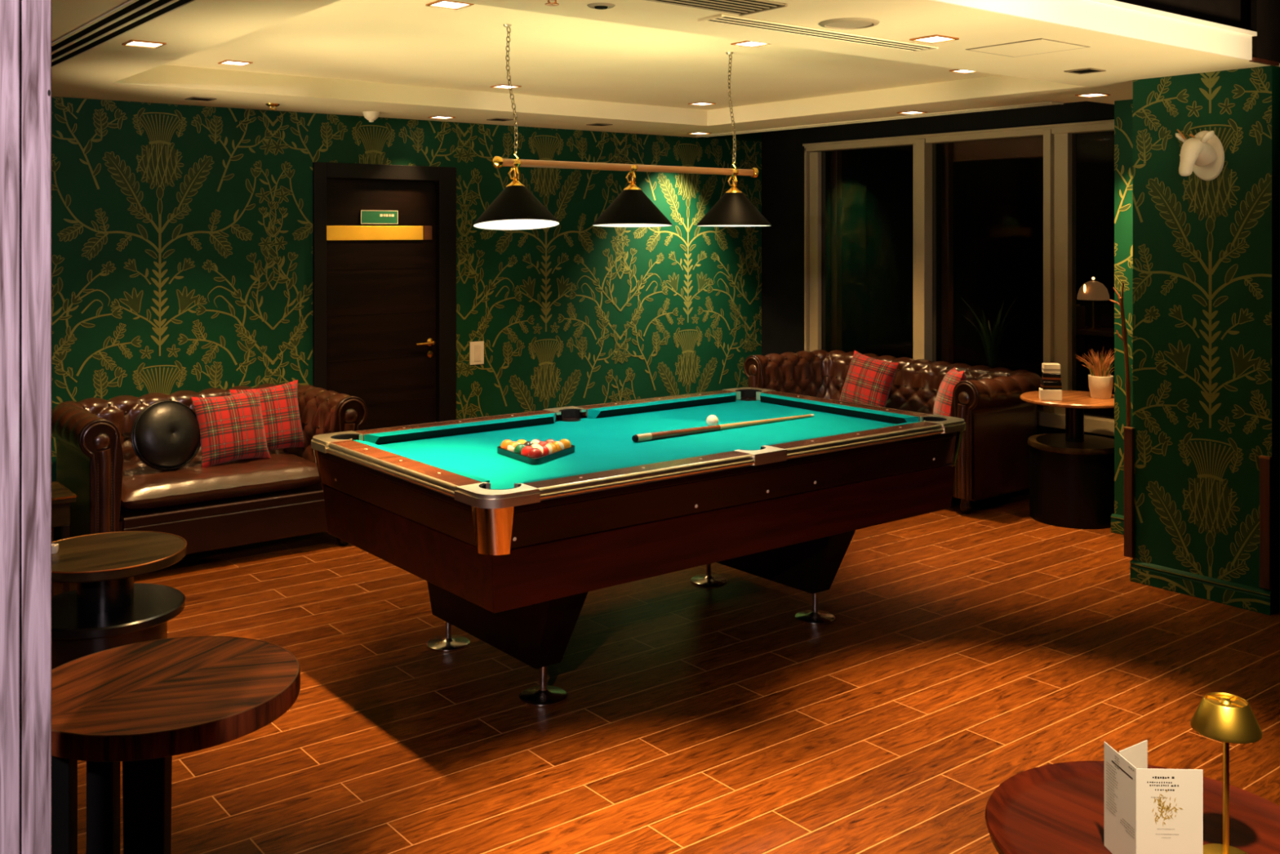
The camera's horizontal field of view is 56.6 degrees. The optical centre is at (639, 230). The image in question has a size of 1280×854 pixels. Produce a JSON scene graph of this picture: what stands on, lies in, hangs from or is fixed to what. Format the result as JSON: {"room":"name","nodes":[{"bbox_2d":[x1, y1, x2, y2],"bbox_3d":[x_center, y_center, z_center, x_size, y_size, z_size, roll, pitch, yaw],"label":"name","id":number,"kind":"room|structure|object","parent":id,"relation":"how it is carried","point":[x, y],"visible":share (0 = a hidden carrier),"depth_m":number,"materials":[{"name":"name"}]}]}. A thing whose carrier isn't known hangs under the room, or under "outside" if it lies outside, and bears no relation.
{"room":"games hall","nodes":[
{"label":"games hall","id":0,"kind":"room"},
{"bbox_2d":[0,0,51,853],"bbox_3d":[-1.080,0.200,1.909,0.222,3.000,0.144,0,0,-38],"label":"curtain","id":1,"kind":"object","parent":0,"point":[25,25],"depth_m":1.90,"materials":[{"name":"purple fabric"}]},
{"bbox_2d":[51,96,761,541],"bbox_3d":[-1.864,0.385,7.654,7.130,2.630,0.202,0,0,-38],"label":"wall","id":2,"kind":"structure","parent":0,"point":[182,234],"depth_m":7.64,"materials":[{"name":"green paper"}]},
{"bbox_2d":[312,162,456,431],"bbox_3d":[-1.689,0.637,7.768,1.003,2.125,0.219,0,0,-38],"label":"door","id":3,"kind":"structure","parent":2,"relation":"in","point":[384,236],"depth_m":7.73,"materials":[{"name":"black paint"}]},
{"bbox_2d":[469,341,484,364],"bbox_3d":[-1.111,0.835,8.110,0.108,0.156,0.013,0,0,-38],"label":"light switch","id":4,"kind":"object","parent":2,"relation":"attached to","point":[477,348],"visible":1,"depth_m":8.10,"materials":[{"name":"white plastic"}]},
{"bbox_2d":[51,0,1279,137],"bbox_3d":[-0.439,-0.795,5.678,7.330,0.130,4.670,0,0,-38],"label":"ceiling","id":5,"kind":"structure","parent":0,"point":[633,66],"depth_m":5.78,"materials":[{"name":"paint"}]},
{"bbox_2d":[51,0,199,69],"bbox_3d":[-1.885,-0.725,4.242,0.162,0.010,3.816,0,0,-38],"label":"ceiling vent","id":6,"kind":"object","parent":5,"relation":"in","point":[132,15],"visible":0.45,"depth_m":4.22,"materials":[{"name":"metal"}]},
{"bbox_2d":[121,40,166,48],"bbox_3d":[-1.934,-0.727,4.639,0.130,0.006,0.130,0,0,-38],"label":"recessed light","id":7,"kind":"object","parent":5,"relation":"in","point":[131,42],"visible":1,"depth_m":4.63,"materials":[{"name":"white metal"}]},
{"bbox_2d":[185,97,216,101],"bbox_3d":[-2.430,-0.727,6.580,0.130,0.006,0.130,0,0,-38],"label":"recessed light","id":8,"kind":"object","parent":5,"relation":"in","point":[200,99],"visible":1,"depth_m":6.58,"materials":[{"name":"metal"}]},
{"bbox_2d":[217,60,253,66],"bbox_3d":[-2.023,-0.837,5.946,0.130,0.006,0.130,0,0,-38],"label":"recessed light","id":9,"kind":"object","parent":5,"relation":"in","point":[225,62],"visible":1,"depth_m":5.95,"materials":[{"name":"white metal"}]},
{"bbox_2d":[265,103,279,110],"bbox_3d":[-2.121,-0.713,6.870,0.080,0.033,0.080,0,0,-38],"label":"sprinkler","id":10,"kind":"object","parent":5,"relation":"attached to","point":[270,105],"visible":1,"depth_m":6.85,"materials":[{"name":"gold metal"}]},
{"bbox_2d":[362,111,379,122],"bbox_3d":[-1.657,-0.698,7.335,0.104,0.064,0.104,0,0,-38],"label":"ceiling camera","id":11,"kind":"object","parent":5,"relation":"attached to","point":[371,116],"visible":1,"depth_m":7.30,"materials":[{"name":"beige plastic"}]},
{"bbox_2d":[427,115,455,119],"bbox_3d":[-1.275,-0.727,7.648,0.130,0.006,0.130,0,0,-38],"label":"recessed light","id":12,"kind":"object","parent":5,"relation":"in","point":[433,117],"visible":1,"depth_m":7.64,"materials":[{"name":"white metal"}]},
{"bbox_2d":[425,0,474,9],"bbox_3d":[-0.705,-0.837,4.407,0.130,0.006,0.130,0,0,-38],"label":"recessed light","id":13,"kind":"object","parent":5,"relation":"in","point":[446,4],"visible":0.94,"depth_m":4.40,"materials":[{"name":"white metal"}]},
{"bbox_2d":[486,118,513,121],"bbox_3d":[-0.919,-0.727,7.809,0.130,0.006,0.130,0,0,-38],"label":"recessed light","id":14,"kind":"object","parent":5,"relation":"in","point":[491,119],"visible":1,"depth_m":7.79,"materials":[{"name":"metal"}]},
{"bbox_2d":[490,84,521,88],"bbox_3d":[-0.781,-0.837,6.923,0.130,0.006,0.130,0,0,-38],"label":"recessed light","id":15,"kind":"object","parent":5,"relation":"in","point":[502,86],"visible":0.83,"depth_m":6.91,"materials":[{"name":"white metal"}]},
{"bbox_2d":[545,0,559,6],"bbox_3d":[-0.272,-0.713,3.679,0.080,0.033,0.080,0,0,-38],"label":"sprinkler","id":16,"kind":"object","parent":5,"relation":"attached to","point":[549,4],"visible":1,"depth_m":3.67,"materials":[{"name":"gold metal"}]},
{"bbox_2d":[586,123,612,126],"bbox_3d":[-0.279,-0.727,8.176,0.130,0.006,0.130,0,0,-38],"label":"recessed light","id":17,"kind":"object","parent":5,"relation":"in","point":[593,124],"visible":1,"depth_m":8.16,"materials":[{"name":"metal"}]},
{"bbox_2d":[586,2,615,9],"bbox_3d":[-0.126,-0.724,3.857,0.092,0.012,0.092,0,0,-38],"label":"ceiling vent","id":18,"kind":"object","parent":5,"relation":"in","point":[600,6],"visible":1,"depth_m":3.84,"materials":[{"name":"black metal"}]},
{"bbox_2d":[472,24,771,230],"bbox_3d":[-0.032,-0.421,5.207,1.566,0.837,0.375,0,0,-38],"label":"lamp","id":19,"kind":"object","parent":5,"relation":"hanging from","point":[515,208],"visible":1,"depth_m":5.10,"materials":[{"name":"black metal"}]},
{"bbox_2d":[687,132,711,134],"bbox_3d":[0.443,-0.727,8.898,0.130,0.006,0.130,0,0,-38],"label":"recessed light","id":20,"kind":"object","parent":5,"relation":"in","point":[693,133],"visible":1,"depth_m":8.90,"materials":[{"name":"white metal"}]},
{"bbox_2d":[688,102,715,106],"bbox_3d":[0.410,-0.837,7.859,0.130,0.006,0.130,0,0,-38],"label":"recessed light","id":21,"kind":"object","parent":5,"relation":"in","point":[703,104],"visible":1,"depth_m":7.85,"materials":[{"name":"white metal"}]},
{"bbox_2d":[644,0,787,16],"bbox_3d":[0.177,-0.725,3.730,0.586,0.010,0.217,0,0,-38],"label":"ceiling vent","id":22,"kind":"object","parent":5,"relation":"in","point":[740,7],"visible":1,"depth_m":3.82,"materials":[{"name":"beige metal"}]},
{"bbox_2d":[730,40,770,47],"bbox_3d":[0.499,-0.837,5.335,0.130,0.006,0.130,0,0,-38],"label":"recessed light","id":23,"kind":"object","parent":5,"relation":"in","point":[746,43],"visible":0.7,"depth_m":5.34,"materials":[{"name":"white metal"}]},
{"bbox_2d":[697,14,937,53],"bbox_3d":[0.692,-0.725,4.411,1.156,0.010,0.122,0,0,-38],"label":"ceiling vent","id":24,"kind":"object","parent":5,"relation":"in","point":[720,19],"visible":1,"depth_m":4.37,"materials":[{"name":"metal"}]},
{"bbox_2d":[818,17,879,29],"bbox_3d":[0.736,-0.725,4.185,0.212,0.008,0.212,0,0,-38],"label":"ceiling speaker","id":25,"kind":"object","parent":5,"relation":"attached to","point":[842,23],"visible":1,"depth_m":4.17,"materials":[{"name":"grey plastic"}]},
{"bbox_2d":[696,101,1063,137],"bbox_3d":[1.424,-0.725,7.957,0.117,0.010,3.066,0,0,-38],"label":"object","id":26,"kind":"object","parent":5,"relation":"in","point":[1051,103],"visible":1,"depth_m":7.67,"materials":[{"name":"paint"}]},
{"bbox_2d":[897,111,927,114],"bbox_3d":[1.677,-0.727,7.335,0.130,0.006,0.130,0,0,-38],"label":"recessed light","id":27,"kind":"object","parent":5,"relation":"in","point":[907,112],"visible":1,"depth_m":7.33,"materials":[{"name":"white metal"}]},
{"bbox_2d":[909,35,959,44],"bbox_3d":[1.119,-0.727,4.523,0.130,0.006,0.130,0,0,-38],"label":"recessed light","id":28,"kind":"object","parent":5,"relation":"in","point":[934,38],"visible":1,"depth_m":4.52,"materials":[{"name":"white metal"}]},
{"bbox_2d":[949,69,975,73],"bbox_3d":[1.714,-0.837,6.233,0.130,0.006,0.130,0,0,-38],"label":"recessed light","id":29,"kind":"object","parent":5,"relation":"in","point":[960,71],"visible":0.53,"depth_m":6.26,"materials":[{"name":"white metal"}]},
{"bbox_2d":[965,38,1090,57],"bbox_3d":[1.548,-0.728,4.753,0.330,0.003,0.350,0,0,-38],"label":"access panel","id":30,"kind":"object","parent":5,"relation":"attached to","point":[1041,46],"visible":1,"depth_m":4.73,"materials":[{"name":"paint"}]},
{"bbox_2d":[1063,67,1106,74],"bbox_3d":[2.030,-0.727,5.427,0.130,0.006,0.130,0,0,-38],"label":"recessed light","id":31,"kind":"object","parent":5,"relation":"in","point":[1082,71],"visible":1,"depth_m":5.42,"materials":[{"name":"black metal"}]},
{"bbox_2d":[1075,93,1111,97],"bbox_3d":[2.430,-0.727,6.385,0.130,0.006,0.130,0,0,-38],"label":"recessed light","id":32,"kind":"object","parent":5,"relation":"in","point":[1090,95],"visible":1,"depth_m":6.38,"materials":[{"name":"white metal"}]},
{"bbox_2d":[53,488,1279,853],"bbox_3d":[1.307,1.750,4.081,10.100,0.100,9.800,0,0,-38],"label":"floor","id":33,"kind":"structure","parent":0,"point":[961,655],"depth_m":4.26,"materials":[{"name":"brown wood"}]},
{"bbox_2d":[51,480,77,595],"bbox_3d":[-2.725,1.425,5.197,0.406,0.549,0.386,0,0,-38],"label":"side table","id":34,"kind":"object","parent":33,"relation":"on","point":[62,497],"visible":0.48,"depth_m":5.16,"materials":[{"name":"brown wood"}]},
{"bbox_2d":[51,530,186,669],"bbox_3d":[-2.043,1.460,4.547,0.584,0.479,0.584,0,0,-38],"label":"table","id":35,"kind":"object","parent":33,"relation":"on","point":[106,610],"visible":0.74,"depth_m":4.45,"materials":[{"name":"brown wood"}]},
{"bbox_2d":[51,543,58,553],"bbox_3d":[-2.228,1.206,4.513,0.042,0.031,0.042,0,0,-38],"label":"holder","id":36,"kind":"object","parent":35,"relation":"on","point":[55,547],"visible":0.71,"depth_m":4.50,"materials":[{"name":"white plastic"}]},
{"bbox_2d":[51,582,185,639],"bbox_3d":[-2.043,1.449,4.547,0.570,0.038,0.570,0,0,-38],"label":"shelf","id":37,"kind":"object","parent":35,"relation":"attached to","point":[152,605],"depth_m":4.44,"materials":[{"name":"black wood"}]},
{"bbox_2d":[51,635,300,853],"bbox_3d":[-1.192,1.413,2.981,0.656,0.574,0.656,0,0,-38],"label":"round side table","id":38,"kind":"object","parent":33,"relation":"on","point":[141,705],"visible":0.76,"depth_m":2.95,"materials":[{"name":"brown wood"}]},
{"bbox_2d":[51,383,367,554],"bbox_3d":[-2.326,1.298,6.373,1.460,0.804,0.935,0,0,-38],"label":"sofa","id":39,"kind":"object","parent":33,"relation":"on","point":[251,500],"visible":0.73,"depth_m":6.06,"materials":[{"name":"brown leather"}]},
{"bbox_2d":[130,400,201,470],"bbox_3d":[-2.447,1.060,6.163,0.184,0.355,0.360,0,0,41],"label":"round cushion","id":40,"kind":"object","parent":39,"relation":"on","point":[166,434],"visible":1,"depth_m":6.10,"materials":[{"name":"black leather"}]},
{"bbox_2d":[120,449,319,509],"bbox_3d":[-2.279,1.302,6.312,1.052,0.146,0.685,0,0,-38],"label":"seat cushion","id":41,"kind":"object","parent":39,"relation":"on","point":[288,473],"depth_m":6.10,"materials":[{"name":"brown leather"}]},
{"bbox_2d":[191,388,271,467],"bbox_3d":[-2.184,1.055,6.361,0.188,0.382,0.393,0,0,44],"label":"cushion","id":42,"kind":"object","parent":39,"relation":"on","point":[232,428],"visible":1,"depth_m":6.29,"materials":[{"name":"red fabric"}]},
{"bbox_2d":[229,379,304,450],"bbox_3d":[-2.072,1.050,6.639,0.413,0.402,0.178,0,0,-33],"label":"cushion","id":43,"kind":"object","parent":39,"relation":"on","point":[279,405],"visible":0.63,"depth_m":6.62,"materials":[{"name":"red fabric"}]},
{"bbox_2d":[311,386,965,706],"bbox_3d":[0.054,1.268,5.061,2.489,0.864,1.434,0,0,-38],"label":"pool table","id":44,"kind":"object","parent":33,"relation":"on","point":[509,553],"visible":0.99,"depth_m":4.53,"materials":[{"name":"brown wood"}]},
{"bbox_2d":[353,440,489,482],"bbox_3d":[-0.815,0.860,4.377,0.050,0.043,1.020,0,0,-38],"label":"cushion","id":45,"kind":"object","parent":44,"relation":"on","point":[439,467],"depth_m":4.31,"materials":[{"name":"teal fabric"}]},
{"bbox_2d":[364,413,555,444],"bbox_3d":[-0.747,0.860,5.167,0.948,0.043,0.050,0,0,-38],"label":"cushion","id":46,"kind":"object","parent":44,"relation":"on","point":[395,437],"depth_m":5.13,"materials":[{"name":"teal fabric"}]},
{"bbox_2d":[500,439,512,449],"bbox_3d":[-0.524,0.854,4.705,0.056,0.055,0.055,0,0,-5],"label":"ball","id":47,"kind":"object","parent":44,"relation":"on","point":[504,443],"visible":0.56,"depth_m":4.69,"materials":[{"name":"orange"}]},
{"bbox_2d":[506,441,519,451],"bbox_3d":[-0.492,0.854,4.659,0.056,0.055,0.056,0,0,-26],"label":"ball","id":48,"kind":"object","parent":44,"relation":"on","point":[511,446],"visible":0.57,"depth_m":4.64,"materials":[{"name":"plastic"}]},
{"bbox_2d":[514,443,525,453],"bbox_3d":[-0.461,0.854,4.612,0.055,0.055,0.056,0,0,-26],"label":"ball","id":49,"kind":"object","parent":44,"relation":"on","point":[518,447],"visible":0.59,"depth_m":4.59,"materials":[{"name":"green"}]},
{"bbox_2d":[516,439,526,444],"bbox_3d":[-0.468,0.854,4.709,0.056,0.055,0.056,0,0,-15],"label":"ball","id":50,"kind":"object","parent":44,"relation":"on","point":[521,441],"visible":0.22,"depth_m":4.70,"materials":[{"name":"plastic"}]},
{"bbox_2d":[520,445,533,456],"bbox_3d":[-0.430,0.854,4.566,0.056,0.056,0.056,0,0,5],"label":"ball","id":51,"kind":"object","parent":44,"relation":"on","point":[525,450],"visible":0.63,"depth_m":4.55,"materials":[{"name":"red"}]},
{"bbox_2d":[523,441,533,445],"bbox_3d":[-0.436,0.854,4.663,0.056,0.056,0.055,0,0,-21],"label":"ball","id":52,"kind":"object","parent":44,"relation":"on","point":[526,443],"visible":0.23,"depth_m":4.65,"materials":[{"name":"black"}]},
{"bbox_2d":[528,448,542,457],"bbox_3d":[-0.398,0.854,4.519,0.056,0.056,0.056,0,0,39],"label":"ball","id":53,"kind":"object","parent":44,"relation":"on","point":[534,452],"visible":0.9,"depth_m":4.50,"materials":[{"name":"red"}]},
{"bbox_2d":[530,443,540,448],"bbox_3d":[-0.405,0.854,4.616,0.055,0.056,0.055,0,0,-13],"label":"ball","id":54,"kind":"object","parent":44,"relation":"on","point":[535,445],"visible":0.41,"depth_m":4.60,"materials":[{"name":"plastic"}]},
{"bbox_2d":[497,444,574,464],"bbox_3d":[-0.384,0.869,4.674,0.282,0.026,0.307,0,0,-38],"label":"ball rack","id":55,"kind":"object","parent":44,"relation":"on","point":[531,460],"visible":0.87,"depth_m":4.58,"materials":[{"name":"black plastic"}]},
{"bbox_2d":[531,439,541,443],"bbox_3d":[-0.412,0.854,4.713,0.055,0.055,0.056,0,0,-23],"label":"ball","id":56,"kind":"object","parent":44,"relation":"on","point":[535,441],"visible":0.2,"depth_m":4.70,"materials":[{"name":"plastic"}]},
{"bbox_2d":[537,440,547,445],"bbox_3d":[-0.380,0.854,4.667,0.055,0.055,0.056,0,0,-16],"label":"ball","id":57,"kind":"object","parent":44,"relation":"on","point":[543,442],"visible":0.27,"depth_m":4.65,"materials":[{"name":"red"}]},
{"bbox_2d":[537,445,550,456],"bbox_3d":[-0.374,0.854,4.570,0.056,0.055,0.055,0,0,7],"label":"ball","id":58,"kind":"object","parent":44,"relation":"on","point":[545,451],"visible":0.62,"depth_m":4.55,"materials":[{"name":"plastic"}]},
{"bbox_2d":[545,439,555,443],"bbox_3d":[-0.356,0.854,4.717,0.055,0.056,0.056,0,0,-11],"label":"ball","id":59,"kind":"object","parent":44,"relation":"on","point":[548,441],"visible":0.29,"depth_m":4.70,"materials":[{"name":"plastic"}]},
{"bbox_2d":[545,443,557,453],"bbox_3d":[-0.349,0.854,4.620,0.056,0.055,0.055,0,0,-8],"label":"ball","id":60,"kind":"object","parent":44,"relation":"on","point":[553,448],"visible":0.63,"depth_m":4.60,"materials":[{"name":"plastic"}]},
{"bbox_2d":[552,440,564,450],"bbox_3d":[-0.324,0.854,4.671,0.055,0.056,0.055,0,0,-28],"label":"ball","id":61,"kind":"object","parent":44,"relation":"on","point":[559,445],"visible":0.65,"depth_m":4.65,"materials":[{"name":"plastic"}]},
{"bbox_2d":[559,438,571,448],"bbox_3d":[-0.300,0.854,4.721,0.055,0.055,0.055,0,0,-19],"label":"ball","id":62,"kind":"object","parent":44,"relation":"on","point":[566,443],"visible":0.53,"depth_m":4.70,"materials":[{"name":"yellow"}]},
{"bbox_2d":[523,450,732,483],"bbox_3d":[-0.032,0.860,4.258,0.948,0.043,0.050,0,0,-38],"label":"cushion","id":63,"kind":"object","parent":44,"relation":"on","point":[724,451],"depth_m":4.21,"materials":[{"name":"teal fabric"}]},
{"bbox_2d":[586,391,735,417],"bbox_3d":[0.140,0.860,5.863,0.948,0.043,0.050,0,0,-38],"label":"cushion","id":64,"kind":"object","parent":44,"relation":"on","point":[624,410],"depth_m":5.82,"materials":[{"name":"teal fabric"}]},
{"bbox_2d":[706,414,718,426],"bbox_3d":[0.324,0.853,5.324,0.057,0.057,0.057,0,0,-38],"label":"cue ball","id":65,"kind":"object","parent":44,"relation":"on","point":[712,420],"visible":0.76,"depth_m":5.30,"materials":[{"name":"beige"}]},
{"bbox_2d":[631,413,813,441],"bbox_3d":[0.397,0.866,5.293,1.092,0.032,0.031,0,0,-39],"label":"pool cue","id":66,"kind":"object","parent":44,"relation":"on","point":[656,435],"visible":1,"depth_m":5.18,"materials":[{"name":"brown wood"}]},
{"bbox_2d":[760,392,919,423],"bbox_3d":[0.923,0.860,5.744,0.050,0.043,1.020,0,0,-38],"label":"cushion","id":67,"kind":"object","parent":44,"relation":"on","point":[855,412],"depth_m":5.70,"materials":[{"name":"teal fabric"}]},
{"bbox_2d":[766,421,921,445],"bbox_3d":[0.854,0.860,4.955,0.948,0.043,0.050,0,0,-38],"label":"cushion","id":68,"kind":"object","parent":44,"relation":"on","point":[914,422],"depth_m":4.91,"materials":[{"name":"teal fabric"}]},
{"bbox_2d":[831,150,841,351],"bbox_3d":[1.563,0.520,9.466,0.060,2.360,0.060,0,0,-38],"label":"timber post","id":69,"kind":"object","parent":33,"relation":"on","point":[836,156],"visible":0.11,"depth_m":9.44,"materials":[{"name":"brown wood"}]},
{"bbox_2d":[743,349,1042,514],"bbox_3d":[1.698,1.298,8.077,0.885,0.804,2.020,0,0,-38],"label":"sofa","id":70,"kind":"object","parent":33,"relation":"on","point":[993,460],"visible":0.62,"depth_m":7.41,"materials":[{"name":"brown leather"}]},
{"bbox_2d":[839,350,898,407],"bbox_3d":[1.575,1.060,8.222,0.213,0.432,0.426,0,0,-31],"label":"cushion","id":71,"kind":"object","parent":70,"relation":"on","point":[868,380],"visible":0.82,"depth_m":8.14,"materials":[{"name":"red fabric"}]},
{"bbox_2d":[933,366,966,416],"bbox_3d":[1.963,1.065,7.535,0.194,0.405,0.422,0,0,7],"label":"cushion","id":72,"kind":"object","parent":70,"relation":"on","point":[943,402],"visible":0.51,"depth_m":7.40,"materials":[{"name":"red fabric"}]},
{"bbox_2d":[941,142,953,364],"bbox_3d":[2.228,0.520,8.621,0.060,2.360,0.060,0,0,-38],"label":"timber post","id":73,"kind":"object","parent":33,"relation":"on","point":[947,148],"visible":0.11,"depth_m":8.60,"materials":[{"name":"brown wood"}]},
{"bbox_2d":[953,136,1043,162],"bbox_3d":[2.526,-0.572,8.372,0.100,0.144,0.900,0,0,-38],"label":"timber beam","id":74,"kind":"structure","parent":73,"relation":"attached to","point":[1026,147],"depth_m":8.31,"materials":[{"name":"brown wood"}]},
{"bbox_2d":[960,297,1020,370],"bbox_3d":[2.497,1.081,8.478,0.396,1.237,0.387,0,0,9],"label":"plant","id":75,"kind":"object","parent":33,"relation":"on","point":[991,341],"visible":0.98,"depth_m":8.46,"materials":[{"name":"green plant"}]},
{"bbox_2d":[1020,390,1114,528],"bbox_3d":[2.567,1.342,7.024,0.616,0.716,0.616,0,0,-38],"label":"drum side table","id":76,"kind":"object","parent":33,"relation":"on","point":[1072,473],"visible":0.84,"depth_m":6.82,"materials":[{"name":"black wood"}]},
{"bbox_2d":[1039,387,1062,400],"bbox_3d":[2.390,0.953,6.929,0.120,0.062,0.085,0,0,13],"label":"box","id":77,"kind":"object","parent":76,"relation":"on","point":[1044,394],"visible":0.89,"depth_m":6.89,"materials":[{"name":"white cardboard"}]},
{"bbox_2d":[1040,380,1062,389],"bbox_3d":[2.394,0.899,6.929,0.107,0.045,0.082,0,0,8],"label":"box","id":78,"kind":"object","parent":77,"relation":"on","point":[1044,384],"visible":0.9,"depth_m":6.89,"materials":[{"name":"brown cardboard"}]},
{"bbox_2d":[1041,372,1061,382],"bbox_3d":[2.396,0.852,6.929,0.102,0.048,0.077,0,0,16],"label":"box","id":79,"kind":"object","parent":78,"relation":"on","point":[1053,377],"visible":1,"depth_m":6.89,"materials":[{"name":"black cardboard"}]},
{"bbox_2d":[1041,363,1060,373],"bbox_3d":[2.394,0.801,6.929,0.094,0.052,0.072,0,0,9],"label":"box","id":80,"kind":"object","parent":79,"relation":"on","point":[1046,367],"visible":1,"depth_m":6.89,"materials":[{"name":"white cardboard"}]},
{"bbox_2d":[1027,433,1114,454],"bbox_3d":[2.567,1.258,7.024,0.532,0.033,0.532,0,0,-38],"label":"shelf","id":81,"kind":"object","parent":76,"relation":"attached to","point":[1046,443],"depth_m":6.93,"materials":[{"name":"brown wood"}]},
{"bbox_2d":[1075,347,1114,399],"bbox_3d":[2.695,0.832,6.998,0.258,0.304,0.224,0,0,19],"label":"potted grass","id":82,"kind":"object","parent":76,"relation":"on","point":[1100,383],"depth_m":6.96,"materials":[{"name":"white ceramic"}]},
{"bbox_2d":[1075,326,1114,413],"bbox_3d":[3.230,1.192,8.188,0.320,1.015,0.620,0,0,-38],"label":"console","id":83,"kind":"object","parent":33,"relation":"on","point":[1104,331],"visible":0.13,"depth_m":8.46},
{"bbox_2d":[1076,276,1109,329],"bbox_3d":[3.154,0.504,8.281,0.219,0.362,0.214,0,0,-38],"label":"dome lamp","id":84,"kind":"object","parent":83,"relation":"on","point":[1091,290],"visible":1,"depth_m":8.21,"materials":[{"name":"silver metal"}]},
{"bbox_2d":[1109,282,1130,426],"bbox_3d":[2.653,0.989,6.480,0.246,1.425,0.101,0,0,-38],"label":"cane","id":85,"kind":"object","parent":33,"relation":"on","point":[1127,384],"visible":0.64,"depth_m":6.42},
{"bbox_2d":[985,760,1279,853],"bbox_3d":[0.949,1.403,2.185,0.606,0.593,0.606,0,0,-38],"label":"tray table","id":86,"kind":"object","parent":33,"relation":"on","point":[1055,808],"visible":0.59,"depth_m":2.29,"materials":[{"name":"brown wood"}]},
{"bbox_2d":[1104,739,1203,853],"bbox_3d":[0.912,1.029,2.118,0.113,0.190,0.128,0,0,-7],"label":"menu card","id":87,"kind":"object","parent":86,"relation":"on","point":[1148,811],"visible":1,"depth_m":2.06,"materials":[{"name":"white paper"}]},
{"bbox_2d":[1190,692,1262,853],"bbox_3d":[1.044,0.980,2.120,0.115,0.289,0.115,0,0,-38],"label":"table lamp","id":88,"kind":"object","parent":86,"relation":"on","point":[1227,718],"visible":1,"depth_m":2.10,"materials":[{"name":"gold metal"}]},
{"bbox_2d":[825,148,866,354],"bbox_3d":[1.539,0.150,10.687,1.570,3.300,0.100,0,0,-38],"label":"wall","id":89,"kind":"structure","parent":0,"point":[853,161],"depth_m":10.93,"materials":[{"name":"paint"}]},
{"bbox_2d":[761,101,1114,439],"bbox_3d":[2.521,0.300,8.006,0.200,2.800,5.070,0,0,-38],"label":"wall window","id":90,"kind":"structure","parent":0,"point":[782,151],"depth_m":9.47,"materials":[{"name":"black paint"}]},
{"bbox_2d":[802,119,1114,435],"bbox_3d":[2.226,0.290,8.276,0.170,1.940,2.860,0,0,-38],"label":"window","id":91,"kind":"structure","parent":90,"relation":"attached to","point":[1059,140],"depth_m":8.22,"materials":[{"name":"paint"}]},
{"bbox_2d":[866,131,1114,417],"bbox_3d":[2.858,0.150,10.198,0.100,3.300,8.500,0,0,-38],"label":"wall","id":92,"kind":"structure","parent":0,"point":[998,204],"depth_m":10.00,"materials":[{"name":"paint"}]},
{"bbox_2d":[1088,373,1113,399],"bbox_3d":[2.711,0.918,6.999,0.140,0.132,0.140,0,0,-38],"label":"pot","id":93,"kind":"object","parent":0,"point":[1100,385],"depth_m":6.95,"materials":[{"name":"white ceramic"}]},
{"bbox_2d":[1114,99,1133,515],"bbox_3d":[3.217,0.300,6.484,0.586,2.800,1.018,0,0,-38],"label":"wall column","id":94,"kind":"structure","parent":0,"point":[1123,109],"depth_m":6.67,"materials":[{"name":"green paper"}]},
{"bbox_2d":[1111,513,1124,534],"bbox_3d":[2.834,1.648,6.486,0.018,0.104,0.566,0,0,-38],"label":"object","id":95,"kind":"structure","parent":94,"relation":"attached to","point":[1117,520],"depth_m":6.67,"materials":[{"name":"green paper"}]},
{"bbox_2d":[1114,0,1250,30],"bbox_3d":[0.610,-1.185,3.673,6.500,0.630,0.100,0,0,-38],"label":"wall","id":96,"kind":"structure","parent":0,"point":[1233,13],"depth_m":5.02,"materials":[{"name":"paint"}]},
{"bbox_2d":[928,0,1257,60],"bbox_3d":[0.371,-0.791,3.362,5.740,0.122,0.072,0,0,-38],"label":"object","id":97,"kind":"structure","parent":96,"relation":"attached to","point":[1112,17],"depth_m":4.49,"materials":[{"name":"paint"}]},
{"bbox_2d":[1248,57,1279,66],"bbox_3d":[2.716,-0.734,5.176,0.238,0.016,0.020,0,0,-38],"label":"trim","id":98,"kind":"structure","parent":96,"relation":"attached to","point":[1255,60],"depth_m":5.16,"materials":[{"name":"brown wood"}]},
{"bbox_2d":[1250,0,1279,63],"bbox_3d":[2.940,-1.071,5.355,0.758,0.657,0.025,0,0,-38],"label":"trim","id":99,"kind":"structure","parent":96,"relation":"attached to","point":[1264,14],"depth_m":5.17,"materials":[{"name":"paint"}]},
{"bbox_2d":[1132,65,1279,614],"bbox_3d":[2.906,0.485,5.766,0.795,2.430,0.653,0,0,-38],"label":"wall pillar","id":100,"kind":"structure","parent":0,"point":[1206,281],"depth_m":5.48,"materials":[{"name":"green paper"}]},
{"bbox_2d":[1123,426,1134,557],"bbox_3d":[2.376,1.270,5.781,0.024,0.630,0.048,0,0,-38],"label":"guard","id":101,"kind":"object","parent":100,"relation":"attached to","point":[1128,431],"visible":1,"depth_m":5.77,"materials":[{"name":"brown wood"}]},
{"bbox_2d":[1175,128,1224,180],"bbox_3d":[2.552,-0.348,5.449,0.200,0.238,0.180,0,0,-38],"label":"head sculpture","id":102,"kind":"object","parent":100,"relation":"attached to","point":[1202,154],"visible":1,"depth_m":5.43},
{"bbox_2d":[1129,559,1271,615],"bbox_3d":[2.587,1.648,5.518,0.018,0.104,0.657,0,0,-38],"label":"baseboard","id":103,"kind":"structure","parent":100,"relation":"attached to","point":[1221,591],"depth_m":5.49,"materials":[{"name":"green paper"}]},
{"bbox_2d":[1258,454,1272,589],"bbox_3d":[2.774,1.292,5.275,0.024,0.585,0.048,0,0,-38],"label":"guard","id":104,"kind":"object","parent":100,"relation":"attached to","point":[1265,461],"visible":1,"depth_m":5.26,"materials":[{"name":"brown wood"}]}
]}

